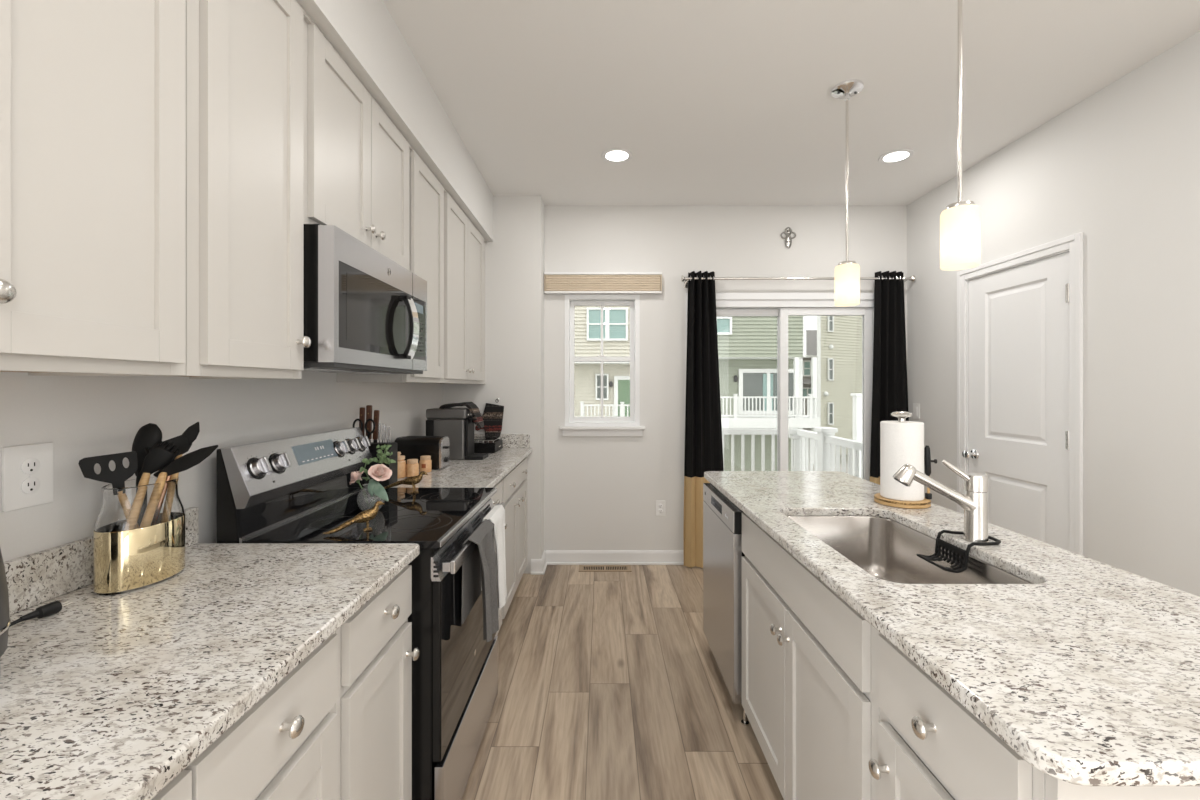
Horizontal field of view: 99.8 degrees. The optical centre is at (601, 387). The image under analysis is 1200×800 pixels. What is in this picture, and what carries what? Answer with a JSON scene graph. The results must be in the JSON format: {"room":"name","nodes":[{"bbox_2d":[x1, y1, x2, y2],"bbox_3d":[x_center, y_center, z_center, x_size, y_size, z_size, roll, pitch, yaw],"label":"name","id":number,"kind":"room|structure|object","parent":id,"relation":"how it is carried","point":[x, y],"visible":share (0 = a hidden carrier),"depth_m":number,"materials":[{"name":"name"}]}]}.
{"room":"kitchen","nodes":[
{"label":"kitchen","id":0,"kind":"room"},
{"bbox_2d":[0,371,442,561],"bbox_3d":[-1.212,-0.021,-0.368,0.120,2.743,8.464,0,0,0],"label":"wall","id":1,"kind":"structure","parent":0,"point":[82,416],"depth_m":1.31,"materials":[{"name":"paint"}]},
{"bbox_2d":[2,442,52,511],"bbox_3d":[-1.147,0.177,1.012,0.009,0.125,0.088,0,0,0],"label":"wall outlet","id":2,"kind":"object","parent":1,"relation":"attached to","point":[27,470],"visible":1,"depth_m":1.00,"materials":[{"name":"white plastic"}]},
{"bbox_2d":[21,477,39,493],"bbox_3d":[-1.145,0.197,1.012,0.003,0.033,0.033,0,0,0],"label":"receptacle","id":3,"kind":"object","parent":2,"relation":"attached to","point":[29,485],"depth_m":1.01,"materials":[{"name":"white plastic"}]},
{"bbox_2d":[21,458,39,473],"bbox_3d":[-1.145,0.158,1.012,0.003,0.033,0.033,0,0,0],"label":"receptacle","id":4,"kind":"object","parent":2,"relation":"attached to","point":[28,465],"depth_m":1.01,"materials":[{"name":"white plastic"}]},
{"bbox_2d":[0,0,185,375],"bbox_3d":[-0.974,-0.541,0.648,0.355,1.034,0.761,0,0,0],"label":"upper cabinet","id":5,"kind":"object","parent":1,"relation":"attached to","point":[93,92],"visible":1,"depth_m":0.83,"materials":[{"name":"grey paint"}]},
{"bbox_2d":[295,0,486,242],"bbox_3d":[-0.841,-1.053,1.932,0.012,0.012,3.464,0,0,0],"label":"strip","id":6,"kind":"object","parent":5,"relation":"attached to","point":[307,18],"visible":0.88,"depth_m":1.75,"materials":[{"name":"grey paint"}]},
{"bbox_2d":[4,507,197,614],"bbox_3d":[-1.142,0.385,0.829,0.020,0.101,1.178,0,0,0],"label":"backsplash","id":7,"kind":"structure","parent":1,"relation":"attached to","point":[33,579],"depth_m":1.04,"materials":[{"name":"stone"}]},
{"bbox_2d":[184,0,310,378],"bbox_3d":[-0.974,-0.541,1.227,0.355,1.034,0.394,0,0,0],"label":"upper cabinet","id":8,"kind":"object","parent":1,"relation":"attached to","point":[245,58],"visible":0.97,"depth_m":1.18,"materials":[{"name":"grey paint"}]},
{"bbox_2d":[304,19,408,269],"bbox_3d":[-0.974,-0.762,1.806,0.355,0.592,0.761,0,0,0],"label":"upper cabinet","id":9,"kind":"object","parent":1,"relation":"attached to","point":[356,160],"visible":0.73,"depth_m":1.67,"materials":[{"name":"grey paint"}]},
{"bbox_2d":[301,224,426,373],"bbox_3d":[-0.928,-0.260,1.806,0.446,0.410,0.759,0,0,0],"label":"microwave","id":10,"kind":"object","parent":9,"relation":"attached to","point":[365,312],"visible":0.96,"depth_m":1.58,"materials":[{"name":"silver metal"}]},
{"bbox_2d":[336,149,443,382],"bbox_3d":[-0.974,-0.541,2.432,0.355,1.034,0.485,0,0,0],"label":"upper cabinet","id":11,"kind":"object","parent":1,"relation":"attached to","point":[426,193],"visible":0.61,"depth_m":2.44,"materials":[{"name":"grey paint"}]},
{"bbox_2d":[440,192,484,383],"bbox_3d":[-0.974,-0.541,3.170,0.355,1.034,0.987,0,0,0],"label":"upper cabinet","id":12,"kind":"object","parent":1,"relation":"attached to","point":[464,246],"visible":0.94,"depth_m":3.03,"materials":[{"name":"grey paint"}]},
{"bbox_2d":[297,0,492,241],"bbox_3d":[-0.971,-1.226,-0.463,0.363,0.334,8.254,0,0,0],"label":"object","id":13,"kind":"structure","parent":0,"point":[364,33],"depth_m":2.01,"materials":[{"name":"paint"}]},
{"bbox_2d":[443,196,543,573],"bbox_3d":[-0.797,-0.021,3.814,0.710,2.743,0.300,0,0,0],"label":"wall","id":14,"kind":"structure","parent":0,"point":[514,260],"depth_m":3.66,"materials":[{"name":"paint"}]},
{"bbox_2d":[474,434,529,447],"bbox_3d":[-0.827,0.385,3.654,0.610,0.101,0.020,0,0,0],"label":"backsplash","id":15,"kind":"structure","parent":14,"relation":"attached to","point":[509,440],"depth_m":3.64,"materials":[{"name":"stone"}]},
{"bbox_2d":[531,550,546,574],"bbox_3d":[-0.466,1.298,3.751,0.099,0.105,0.226,0,0,0],"label":"baseboard","id":16,"kind":"structure","parent":14,"relation":"attached to","point":[538,566],"depth_m":3.65,"materials":[{"name":"white wood"}]},
{"bbox_3d":[-0.754,0.086,3.645,0.018,0.018,0.037,0,0,0],"label":"wall hook","id":17,"kind":"object","parent":14,"relation":"attached to","visible":0},
{"bbox_2d":[475,399,503,438],"bbox_3d":[-0.808,0.238,3.629,0.206,0.309,0.024,0,0,0],"label":"oven mitt","id":18,"kind":"object","parent":17,"relation":"hanging from","point":[492,416],"visible":0.9,"depth_m":3.62,"materials":[{"name":"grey fabric"}]},
{"bbox_2d":[462,565,783,799],"bbox_3d":[0.591,1.380,-0.373,3.686,0.060,8.654,0,0,0],"label":"floor","id":19,"kind":"structure","parent":0,"point":[612,686],"depth_m":2.17,"materials":[{"name":"brown wood"}]},
{"bbox_2d":[151,632,337,799],"bbox_3d":[-0.821,0.908,0.648,0.660,0.884,0.761,0,0,0],"label":"base cabinet","id":20,"kind":"object","parent":19,"relation":"on","point":[285,747],"visible":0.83,"depth_m":0.82,"materials":[{"name":"grey paint"}]},
{"bbox_2d":[217,427,504,799],"bbox_3d":[-0.754,0.761,1.806,0.672,1.178,0.763,0,0,0],"label":"range","id":21,"kind":"object","parent":19,"relation":"on","point":[297,489],"visible":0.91,"depth_m":1.56,"materials":[{"name":"black metal"}]},
{"bbox_2d":[323,501,383,533],"bbox_3d":[-0.741,0.391,1.514,0.165,0.085,0.036,0,0,-39],"label":"bird","id":22,"kind":"object","parent":21,"relation":"on","point":[366,516],"visible":1,"depth_m":1.52},
{"bbox_2d":[242,488,495,547],"bbox_3d":[-0.737,0.444,1.806,0.558,0.022,0.763,0,0,0],"label":"cooktop","id":23,"kind":"object","parent":21,"relation":"in","point":[429,517],"depth_m":1.65,"materials":[{"name":"black glass"}]},
{"bbox_2d":[357,483,384,510],"bbox_3d":[-0.812,0.387,1.775,0.091,0.092,0.091,0,0,0],"label":"bud vase","id":24,"kind":"object","parent":21,"relation":"on","point":[365,501],"visible":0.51,"depth_m":1.74,"materials":[{"name":"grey glass"}]},
{"bbox_2d":[349,471,363,488],"bbox_3d":[-0.856,0.353,1.764,0.063,0.138,0.057,0,0,26],"label":"rose","id":25,"kind":"object","parent":24,"relation":"in","point":[355,476],"visible":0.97,"depth_m":1.75,"materials":[{"name":"pink plant"}]},
{"bbox_2d":[359,444,395,501],"bbox_3d":[-0.782,0.309,1.758,0.126,0.217,0.118,0,0,0],"label":"greenery sprig","id":26,"kind":"object","parent":24,"relation":"in","point":[374,487],"visible":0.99,"depth_m":1.76,"materials":[{"name":"green plant"}]},
{"bbox_2d":[368,464,391,482],"bbox_3d":[-0.772,0.345,1.759,0.067,0.152,0.072,0,0,0],"label":"rose","id":27,"kind":"object","parent":24,"relation":"in","point":[379,472],"visible":0.99,"depth_m":1.75,"materials":[{"name":"pink plant"}]},
{"bbox_2d":[384,471,427,493],"bbox_3d":[-0.813,0.388,2.070,0.199,0.090,0.040,0,0,0],"label":"bird","id":28,"kind":"object","parent":21,"relation":"on","point":[412,480],"visible":0.98,"depth_m":2.06},
{"bbox_2d":[461,519,498,641],"bbox_3d":[-0.400,0.672,1.722,0.090,0.386,0.245,0,0,0],"label":"kitchen towel","id":29,"kind":"object","parent":21,"relation":"hanging from","point":[481,563],"visible":0.99,"depth_m":1.70,"materials":[{"name":"grey fabric"}]},
{"bbox_2d":[481,505,506,609],"bbox_3d":[-0.412,0.672,1.975,0.067,0.377,0.220,0,0,0],"label":"kitchen towel","id":30,"kind":"object","parent":21,"relation":"hanging from","point":[496,515],"visible":0.7,"depth_m":1.97,"materials":[{"name":"white fabric"}]},
{"bbox_2d":[335,565,419,799],"bbox_3d":[-0.821,0.908,1.220,0.660,0.884,0.381,0,0,0],"label":"base cabinet","id":31,"kind":"object","parent":19,"relation":"on","point":[373,707],"visible":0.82,"depth_m":1.20,"materials":[{"name":"grey paint"}]},
{"bbox_2d":[0,543,419,799],"bbox_3d":[-0.829,0.451,0.829,0.646,0.030,1.178,0,0,0],"label":"countertop","id":32,"kind":"structure","parent":31,"relation":"on","point":[103,697],"depth_m":0.81,"materials":[{"name":"stone"}]},
{"bbox_2d":[0,549,10,657],"bbox_3d":[-0.955,0.297,0.675,0.214,0.278,0.214,0,0,0],"label":"countertop appliance","id":33,"kind":"object","parent":32,"relation":"on","point":[5,621],"visible":1,"depth_m":0.73,"materials":[{"name":"grey plastic"}]},
{"bbox_2d":[9,601,72,626],"bbox_3d":[-1.053,0.423,0.877,0.034,0.024,0.238,0,0,-2],"label":"cord","id":34,"kind":"object","parent":32,"relation":"on","point":[54,607],"visible":0.99,"depth_m":0.95,"materials":[{"name":"black plastic"}]},
{"bbox_2d":[93,477,184,594],"bbox_3d":[-1.042,0.325,1.145,0.123,0.222,0.184,0,0,0],"label":"utensil canister","id":35,"kind":"object","parent":32,"relation":"on","point":[139,532],"visible":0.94,"depth_m":1.09,"materials":[{"name":"gold glass"}]},
{"bbox_2d":[78,451,136,487],"bbox_3d":[-1.057,0.279,1.103,0.029,0.276,0.120,0,0,38],"label":"slotted turner","id":36,"kind":"object","parent":35,"relation":"in","point":[117,478],"visible":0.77,"depth_m":1.09,"materials":[{"name":"black plastic"}]},
{"bbox_2d":[132,423,161,485],"bbox_3d":[-1.039,0.249,1.154,0.069,0.335,0.051,0,0,45],"label":"serving spoon","id":37,"kind":"object","parent":35,"relation":"in","point":[148,435],"visible":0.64,"depth_m":1.15,"materials":[{"name":"black plastic"}]},
{"bbox_2d":[138,441,180,485],"bbox_3d":[-1.023,0.267,1.131,0.046,0.291,0.126,0,0,34],"label":"fork","id":38,"kind":"object","parent":35,"relation":"in","point":[157,457],"visible":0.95,"depth_m":1.14,"materials":[{"name":"black plastic"}]},
{"bbox_2d":[160,434,191,480],"bbox_3d":[-1.032,0.262,1.198,0.092,0.309,0.084,0,0,0],"label":"ladle","id":39,"kind":"object","parent":35,"relation":"in","point":[181,441],"visible":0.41,"depth_m":1.19,"materials":[{"name":"black plastic"}]},
{"bbox_2d":[170,422,199,479],"bbox_3d":[-1.007,0.246,1.194,0.090,0.330,0.020,0,0,-26],"label":"spatula","id":40,"kind":"object","parent":35,"relation":"in","point":[191,433],"visible":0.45,"depth_m":1.20,"materials":[{"name":"black plastic"}]},
{"bbox_2d":[153,445,217,492],"bbox_3d":[-0.969,0.272,1.143,0.169,0.280,0.045,0,0,-28],"label":"spatula","id":41,"kind":"object","parent":35,"relation":"in","point":[191,459],"visible":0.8,"depth_m":1.15,"materials":[{"name":"black plastic"}]},
{"bbox_2d":[491,481,506,635],"bbox_3d":[-0.821,0.908,2.432,0.660,0.884,0.485,0,0,0],"label":"base cabinet","id":42,"kind":"object","parent":19,"relation":"on","point":[496,498],"visible":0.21,"depth_m":2.58,"materials":[{"name":"grey paint"}]},
{"bbox_2d":[500,457,527,618],"bbox_3d":[-0.821,0.908,3.170,0.660,0.884,0.987,0,0,0],"label":"base cabinet","id":43,"kind":"object","parent":19,"relation":"on","point":[514,484],"visible":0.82,"depth_m":3.06,"materials":[{"name":"grey paint"}]},
{"bbox_2d":[391,448,531,487],"bbox_3d":[-0.829,0.451,2.928,0.646,0.030,1.472,0,0,0],"label":"countertop","id":44,"kind":"structure","parent":43,"relation":"on","point":[487,472],"depth_m":2.62,"materials":[{"name":"stone"}]},
{"bbox_2d":[364,442,397,486],"bbox_3d":[-1.016,0.343,2.256,0.168,0.186,0.097,0,0,0],"label":"knife block","id":45,"kind":"object","parent":44,"relation":"on","point":[394,448],"visible":0.36,"depth_m":2.23,"materials":[{"name":"black plastic"}]},
{"bbox_2d":[359,407,364,435],"bbox_3d":[-1.079,0.224,2.268,0.027,0.271,0.017,0,0,0],"label":"kitchen knife","id":46,"kind":"object","parent":45,"relation":"in","point":[362,409],"visible":0.5,"depth_m":2.26,"materials":[{"name":"brown wood"}]},
{"bbox_2d":[353,419,374,438],"bbox_3d":[-1.055,0.234,2.238,0.101,0.192,0.012,0,0,0],"label":"scissors","id":47,"kind":"object","parent":45,"relation":"in","point":[355,420],"visible":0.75,"depth_m":2.23,"materials":[{"name":"black plastic"}]},
{"bbox_2d":[366,405,371,442],"bbox_3d":[-1.048,0.219,2.272,0.027,0.281,0.018,0,0,0],"label":"kitchen knife","id":48,"kind":"object","parent":45,"relation":"in","point":[368,407],"visible":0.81,"depth_m":2.26,"materials":[{"name":"brown wood"}]},
{"bbox_2d":[373,410,379,442],"bbox_3d":[-1.016,0.230,2.268,0.032,0.259,0.017,0,0,0],"label":"kitchen knife","id":49,"kind":"object","parent":45,"relation":"in","point":[376,412],"visible":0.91,"depth_m":2.26,"materials":[{"name":"brown wood"}]},
{"bbox_2d":[378,423,380,442],"bbox_3d":[-0.996,0.260,2.260,0.010,0.202,0.012,0,0,0],"label":"steak knife","id":50,"kind":"object","parent":45,"relation":"in","point":[379,431],"visible":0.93,"depth_m":2.25,"materials":[{"name":"metal"}]},
{"bbox_2d":[381,424,383,442],"bbox_3d":[-0.985,0.262,2.266,0.010,0.198,0.012,0,0,0],"label":"steak knife","id":51,"kind":"object","parent":45,"relation":"in","point":[382,424],"visible":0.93,"depth_m":2.26,"materials":[{"name":"metal"}]},
{"bbox_2d":[383,425,385,442],"bbox_3d":[-0.973,0.264,2.260,0.009,0.194,0.012,0,0,0],"label":"steak knife","id":52,"kind":"object","parent":45,"relation":"in","point":[384,438],"visible":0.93,"depth_m":2.26,"materials":[{"name":"metal"}]},
{"bbox_2d":[387,426,388,442],"bbox_3d":[-0.962,0.266,2.266,0.009,0.190,0.012,0,0,0],"label":"steak knife","id":53,"kind":"object","parent":45,"relation":"in","point":[387,426],"visible":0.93,"depth_m":2.26,"materials":[{"name":"metal"}]},
{"bbox_2d":[398,452,405,478],"bbox_3d":[-0.985,0.373,2.445,0.068,0.124,0.068,0,0,0],"label":"spice jar","id":54,"kind":"object","parent":44,"relation":"on","point":[401,462],"visible":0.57,"depth_m":2.42,"materials":[{"name":"beige wood"}]},
{"bbox_2d":[406,459,418,476],"bbox_3d":[-0.926,0.394,2.468,0.060,0.084,0.060,0,0,0],"label":"spice jar","id":55,"kind":"object","parent":44,"relation":"on","point":[412,466],"visible":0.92,"depth_m":2.44,"materials":[{"name":"beige wood"}]},
{"bbox_2d":[395,436,449,469],"bbox_3d":[-0.965,0.351,2.740,0.270,0.169,0.150,0,0,0],"label":"toaster","id":56,"kind":"object","parent":44,"relation":"on","point":[411,447],"visible":0.8,"depth_m":2.67,"materials":[{"name":"black metal"}]},
{"bbox_2d":[419,455,431,472],"bbox_3d":[-0.912,0.395,2.610,0.060,0.082,0.061,0,0,0],"label":"spice jar","id":57,"kind":"object","parent":44,"relation":"on","point":[425,463],"visible":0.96,"depth_m":2.59,"materials":[{"name":"beige wood"}]},
{"bbox_2d":[426,408,487,459],"bbox_3d":[-0.885,0.282,3.108,0.340,0.308,0.193,0,0,0],"label":"coffee maker","id":58,"kind":"object","parent":44,"relation":"on","point":[457,424],"visible":0.7,"depth_m":3.02,"materials":[{"name":"grey plastic"}]},
{"bbox_2d":[439,402,483,428],"bbox_3d":[-0.857,0.171,3.107,0.250,0.163,0.175,0,0,0],"label":"handle","id":59,"kind":"object","parent":58,"relation":"on","point":[475,412],"visible":0.98,"depth_m":3.06,"materials":[{"name":"silver metal"}]},
{"bbox_2d":[465,454,487,459],"bbox_3d":[-0.770,0.425,3.110,0.110,0.020,0.150,0,0,0],"label":"drip tray","id":60,"kind":"object","parent":58,"relation":"on","point":[467,456],"depth_m":3.04,"materials":[{"name":"grey plastic"}]},
{"bbox_2d":[474,437,502,452],"bbox_3d":[-0.828,0.392,3.458,0.264,0.088,0.255,0,0,0],"label":"pod drawer","id":61,"kind":"object","parent":44,"relation":"on","point":[480,445],"visible":0.7,"depth_m":3.33,"materials":[{"name":"black metal"}]},
{"bbox_2d":[579,565,631,571],"bbox_3d":[0.023,1.347,3.764,0.390,0.006,0.128,0,0,0],"label":"floor vent","id":62,"kind":"object","parent":19,"relation":"in","point":[582,568],"visible":1,"depth_m":3.75,"materials":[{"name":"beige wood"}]},
{"bbox_2d":[703,483,748,725],"bbox_3d":[0.836,0.914,2.304,0.629,0.872,0.606,0,0,0],"label":"dishwasher","id":63,"kind":"object","parent":19,"relation":"on","point":[722,519],"visible":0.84,"depth_m":2.17,"materials":[{"name":"silver metal"}]},
{"bbox_2d":[742,512,878,799],"bbox_3d":[0.844,0.908,1.514,0.662,0.884,0.967,0,0,0],"label":"base cabinet","id":64,"kind":"object","parent":19,"relation":"on","point":[810,660],"visible":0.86,"depth_m":1.38,"materials":[{"name":"grey paint"}]},
{"bbox_2d":[704,471,1199,785],"bbox_3d":[0.887,0.451,1.613,0.725,0.030,2.054,0,0,0],"label":"countertop","id":65,"kind":"structure","parent":64,"relation":"on","point":[1088,670],"depth_m":0.88,"materials":[{"name":"stone"}]},
{"bbox_2d":[874,411,936,508],"bbox_3d":[1.128,0.262,1.900,0.185,0.347,0.185,0,0,-18],"label":"paper towel holder","id":66,"kind":"object","parent":65,"relation":"on","point":[901,415],"visible":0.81,"depth_m":1.86,"materials":[{"name":"brown wood"}]},
{"bbox_2d":[880,421,923,500],"bbox_3d":[1.127,0.271,1.900,0.145,0.283,0.142,0,0,0],"label":"paper towel roll","id":67,"kind":"object","parent":66,"relation":"on","point":[901,443],"visible":0.95,"depth_m":1.84,"materials":[{"name":"white paper"}]},
{"bbox_2d":[787,516,1031,583],"bbox_3d":[0.824,0.577,1.476,0.424,0.221,0.737,0,0,0],"label":"sink","id":68,"kind":"object","parent":65,"relation":"in","point":[887,549],"visible":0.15,"depth_m":1.77,"materials":[{"name":"metal"}]},
{"bbox_2d":[893,459,988,542],"bbox_3d":[0.965,0.322,1.444,0.254,0.227,0.060,0,0,6],"label":"faucet","id":69,"kind":"object","parent":65,"relation":"on","point":[974,500],"visible":1,"depth_m":1.42,"materials":[{"name":"silver metal"}]},
{"bbox_2d":[917,530,1000,572],"bbox_3d":[1.022,0.463,1.435,0.181,0.085,0.129,0,0,0],"label":"sponge holder","id":70,"kind":"object","parent":65,"relation":"attached to","point":[952,549],"visible":0.98,"depth_m":1.42,"materials":[{"name":"black plastic"}]},
{"bbox_2d":[868,632,1044,799],"bbox_3d":[0.844,0.908,0.837,0.662,0.884,0.384,0,0,0],"label":"base cabinet","id":71,"kind":"object","parent":19,"relation":"on","point":[931,747],"visible":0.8,"depth_m":0.83,"materials":[{"name":"grey paint"}]},
{"bbox_2d":[1045,773,1199,799],"bbox_3d":[0.879,0.908,0.635,0.628,0.884,0.018,0,0,0],"label":"island end panel","id":72,"kind":"object","parent":19,"relation":"on","point":[1055,789],"visible":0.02,"depth_m":0.63,"materials":[{"name":"grey paint"}]},
{"bbox_2d":[544,205,906,551],"bbox_3d":[0.946,-0.021,3.934,2.776,2.743,0.140,0,0,0],"label":"wall","id":73,"kind":"structure","parent":0,"point":[601,492],"depth_m":3.86,"materials":[{"name":"paint"}]},
{"bbox_2d":[560,295,644,435],"bbox_3d":[0.005,-0.169,3.894,0.646,1.083,0.160,0,0,0],"label":"window","id":74,"kind":"structure","parent":73,"relation":"in","point":[574,426],"depth_m":3.89,"materials":[{"name":"white plastic"}]},
{"bbox_2d":[544,272,661,293],"bbox_3d":[0.008,-0.792,3.836,0.888,0.159,0.056,0,0,0],"label":"window shade","id":75,"kind":"object","parent":73,"relation":"attached to","point":[554,282],"visible":1,"depth_m":3.81,"materials":[{"name":"beige"}]},
{"bbox_2d":[546,550,683,564],"bbox_3d":[0.953,1.298,3.851,2.762,0.105,0.026,0,0,0],"label":"baseboard","id":76,"kind":"structure","parent":73,"relation":"attached to","point":[553,557],"depth_m":3.85,"materials":[{"name":"white wood"}]},
{"bbox_2d":[656,501,664,515],"bbox_3d":[0.448,0.923,3.859,0.072,0.116,0.009,0,0,0],"label":"wall outlet","id":77,"kind":"object","parent":73,"relation":"attached to","point":[660,505],"visible":1,"depth_m":3.86,"materials":[{"name":"white plastic"}]},
{"bbox_2d":[686,293,873,480],"bbox_3d":[1.417,0.314,3.921,1.547,2.072,0.146,0,0,0],"label":"door","id":78,"kind":"structure","parent":73,"relation":"in","point":[781,306],"depth_m":3.88,"materials":[{"name":"white plastic"}]},
{"bbox_2d":[781,227,795,247],"bbox_3d":[1.423,-1.143,3.855,0.120,0.163,0.022,0,0,0],"label":"wall cross","id":79,"kind":"object","parent":73,"relation":"attached to","point":[787,233],"visible":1,"depth_m":3.85,"materials":[{"name":"grey metal"}]},
{"bbox_2d":[681,275,914,287],"bbox_3d":[1.457,-0.800,3.801,1.732,0.076,0.124,0,0,0],"label":"curtain rod","id":80,"kind":"object","parent":73,"relation":"attached to","point":[912,278],"visible":0.9,"depth_m":3.76,"materials":[{"name":"silver metal"}]},
{"bbox_2d":[683,271,723,567],"bbox_3d":[0.770,0.238,3.766,0.320,2.200,0.086,0,0,0],"label":"curtain","id":81,"kind":"object","parent":80,"relation":"hanging from","point":[703,426],"visible":0.82,"depth_m":3.77,"materials":[{"name":"black fabric"}]},
{"bbox_2d":[870,271,908,484],"bbox_3d":[2.165,0.238,3.770,0.320,2.200,0.084,0,0,-2],"label":"curtain","id":82,"kind":"object","parent":80,"relation":"hanging from","point":[889,385],"visible":0.61,"depth_m":3.76,"materials":[{"name":"black fabric"}]},
{"bbox_2d":[383,0,1199,204],"bbox_3d":[0.591,-1.443,-0.368,3.686,0.100,8.664,0,0,0],"label":"ceiling","id":83,"kind":"structure","parent":0,"point":[713,102],"depth_m":2.32,"materials":[{"name":"paint"}]},
{"bbox_2d":[601,148,632,162],"bbox_3d":[0.090,-1.389,3.030,0.190,0.007,0.190,0,0,0],"label":"recessed light","id":84,"kind":"object","parent":83,"relation":"in","point":[614,155],"visible":1,"depth_m":3.02,"materials":[{"name":"white plastic"}]},
{"bbox_2d":[831,79,863,306],"bbox_3d":[1.140,-0.888,2.349,0.140,1.009,0.140,0,0,0],"label":"pendant lamp","id":85,"kind":"object","parent":83,"relation":"hanging from","point":[847,273],"visible":1,"depth_m":2.32,"materials":[{"name":"white glass"}]},
{"bbox_2d":[878,149,914,163],"bbox_3d":[1.770,-1.389,3.040,0.190,0.007,0.190,0,0,0],"label":"recessed light","id":86,"kind":"object","parent":83,"relation":"in","point":[896,156],"visible":1,"depth_m":3.03,"materials":[{"name":"white plastic"}]},
{"bbox_2d":[940,0,980,270],"bbox_3d":[1.140,-0.888,1.608,0.140,1.009,0.140,0,0,0],"label":"pendant lamp","id":87,"kind":"object","parent":83,"relation":"hanging from","point":[960,222],"visible":1,"depth_m":1.58,"materials":[{"name":"white glass"}]},
{"bbox_2d":[907,31,1199,596],"bbox_3d":[2.394,-0.021,-0.318,0.120,2.743,8.564,0,0,0],"label":"wall","id":88,"kind":"structure","parent":0,"point":[1119,167],"depth_m":2.26,"materials":[{"name":"paint"}]},
{"bbox_2d":[913,403,919,418],"bbox_3d":[2.329,0.175,3.745,0.010,0.116,0.072,0,0,0],"label":"light switch","id":89,"kind":"object","parent":88,"relation":"attached to","point":[916,406],"visible":1,"depth_m":3.73,"materials":[{"name":"white plastic"}]},
{"bbox_2d":[957,232,1082,555],"bbox_3d":[2.357,0.298,2.873,0.174,2.103,0.851,0,0,0],"label":"door","id":90,"kind":"structure","parent":88,"relation":"in","point":[1020,314],"depth_m":2.79,"materials":[{"name":"white wood"}]},
{"label":"outside","id":91,"kind":"structure","parent":0,"visible":0},
{"bbox_2d":[840,454,852,463],"bbox_3d":[15.000,4.650,82.032,150.000,0.200,155.936,0,0,0],"label":"ground","id":92,"kind":"structure","parent":91,"point":[852,454],"depth_m":31.92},
{"bbox_2d":[574,306,629,416],"bbox_3d":[-0.250,-2.550,25.750,6.720,14.200,11.500,0,0,0],"label":"townhouse","id":93,"kind":"structure","parent":92,"relation":"on","point":[616,319],"depth_m":21.00,"materials":[{"name":"beige"}]},
{"bbox_2d":[717,316,819,470],"bbox_3d":[5.926,-2.650,25.750,5.592,14.400,11.500,0,0,0],"label":"townhouse","id":94,"kind":"structure","parent":92,"relation":"on","point":[747,346],"depth_m":20.99,"materials":[{"name":"green"}]},
{"bbox_2d":[763,374,772,410],"bbox_3d":[7.188,0.281,21.865,0.436,1.738,0.020,0,0,0],"label":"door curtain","id":95,"kind":"object","parent":94,"relation":"hanging from","point":[767,378],"depth_m":21.86,"materials":[{"name":"fabric"}]},
{"bbox_2d":[722,427,861,477],"bbox_3d":[0.500,2.455,4.830,3.400,4.190,1.620,0,0,0],"label":"deck","id":96,"kind":"object","parent":92,"relation":"on","point":[827,445],"visible":0.16,"depth_m":5.10,"materials":[{"name":"white wood"}]},
{"bbox_2d":[803,330,816,430],"bbox_3d":[18.947,-0.037,50.200,7.287,11.175,11.600,0,0,0],"label":"townhouse","id":97,"kind":"structure","parent":92,"relation":"on","point":[811,335],"depth_m":45.95,"materials":[{"name":"grey"}]},
{"bbox_2d":[813,393,861,477],"bbox_3d":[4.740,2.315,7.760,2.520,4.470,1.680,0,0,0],"label":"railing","id":98,"kind":"object","parent":92,"relation":"on","point":[857,397],"visible":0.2,"depth_m":6.94,"materials":[{"name":"white wood"}]},
{"bbox_2d":[817,316,861,454],"bbox_3d":[23.203,-3.000,40.251,22.954,16.100,4.874,0,0,-28],"label":"townhouse","id":99,"kind":"structure","parent":92,"relation":"on","point":[839,338],"depth_m":33.83,"materials":[{"name":"beige"}]},
{"bbox_2d":[824,345,833,395],"bbox_3d":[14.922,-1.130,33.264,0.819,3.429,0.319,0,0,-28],"label":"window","id":100,"kind":"structure","parent":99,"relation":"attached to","point":[828,349],"depth_m":33.31,"materials":[{"name":"white"}]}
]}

